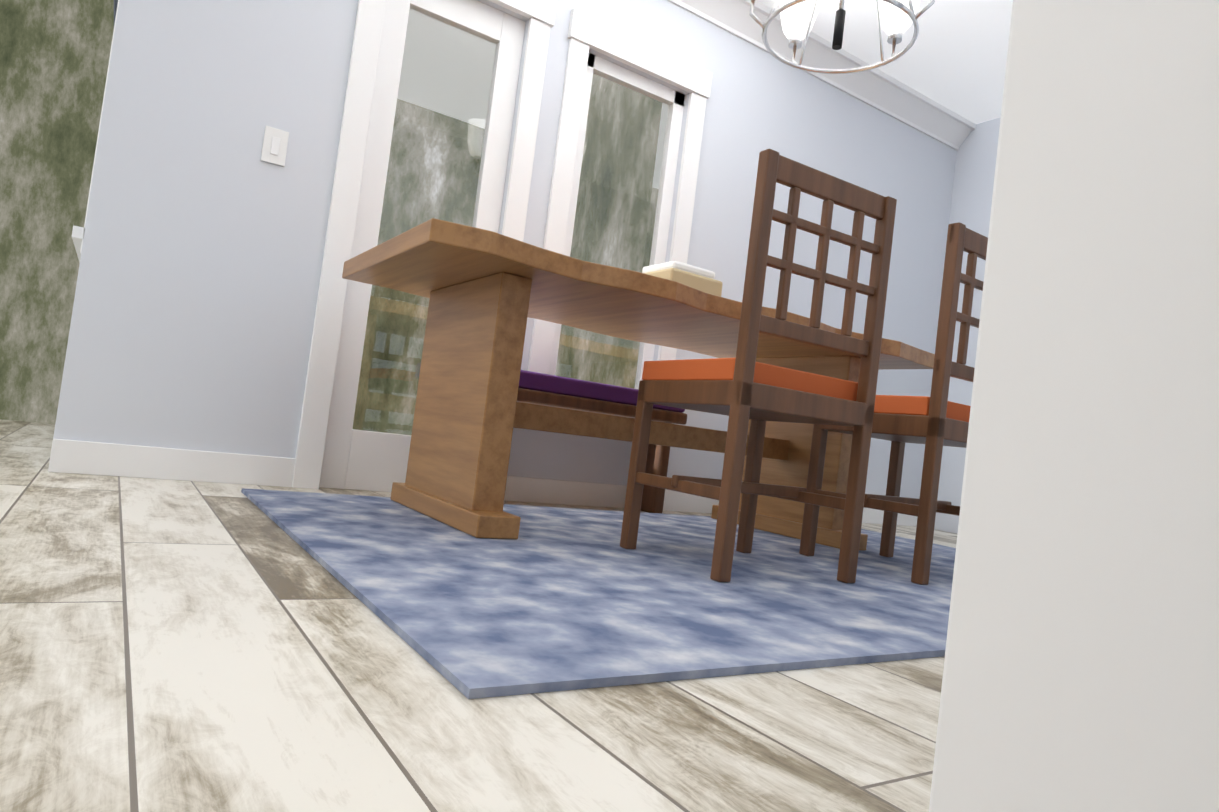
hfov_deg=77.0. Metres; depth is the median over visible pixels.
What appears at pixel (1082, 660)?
trim
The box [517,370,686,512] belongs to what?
bench
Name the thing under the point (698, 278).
books
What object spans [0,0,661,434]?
backdrop
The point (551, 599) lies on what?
area rug
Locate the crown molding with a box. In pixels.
[668,0,975,150]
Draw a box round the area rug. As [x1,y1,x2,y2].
[241,488,955,698]
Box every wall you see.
[53,0,956,498]
[934,117,1000,533]
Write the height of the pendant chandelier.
0.779 m
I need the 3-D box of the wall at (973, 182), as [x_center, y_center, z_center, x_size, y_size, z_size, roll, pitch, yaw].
[2.773,-0.437,3.560,0.120,2.440,2.680,8,-3,-33]
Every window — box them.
[354,10,497,434]
[555,74,669,387]
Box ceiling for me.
[397,0,1012,188]
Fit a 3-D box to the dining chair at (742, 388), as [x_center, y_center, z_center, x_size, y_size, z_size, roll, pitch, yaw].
[0.387,-0.077,2.046,0.464,1.000,0.450,8,-3,-33]
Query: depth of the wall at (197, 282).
2.63 m
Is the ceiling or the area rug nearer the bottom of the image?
the area rug
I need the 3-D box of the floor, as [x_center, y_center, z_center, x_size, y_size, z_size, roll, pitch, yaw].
[-1.091,0.208,0.003,10.000,0.060,11.300,8,-3,-33]
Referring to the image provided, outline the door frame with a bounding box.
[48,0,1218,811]
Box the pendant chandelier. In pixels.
[749,0,934,73]
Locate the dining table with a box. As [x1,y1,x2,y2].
[342,218,934,550]
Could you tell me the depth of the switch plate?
2.60 m
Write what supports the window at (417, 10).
in the wall at (197, 282)
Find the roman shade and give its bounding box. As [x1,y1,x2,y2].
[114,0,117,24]
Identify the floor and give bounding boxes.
[0,419,956,811]
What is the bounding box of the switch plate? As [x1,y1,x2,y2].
[261,126,288,166]
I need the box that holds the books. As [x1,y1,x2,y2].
[630,260,722,314]
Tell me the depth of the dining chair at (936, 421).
2.17 m
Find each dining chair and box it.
[620,149,896,582]
[799,222,987,584]
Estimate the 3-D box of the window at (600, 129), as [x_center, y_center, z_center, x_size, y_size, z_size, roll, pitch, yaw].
[0.018,-0.744,3.425,0.440,1.390,0.005,8,-3,-33]

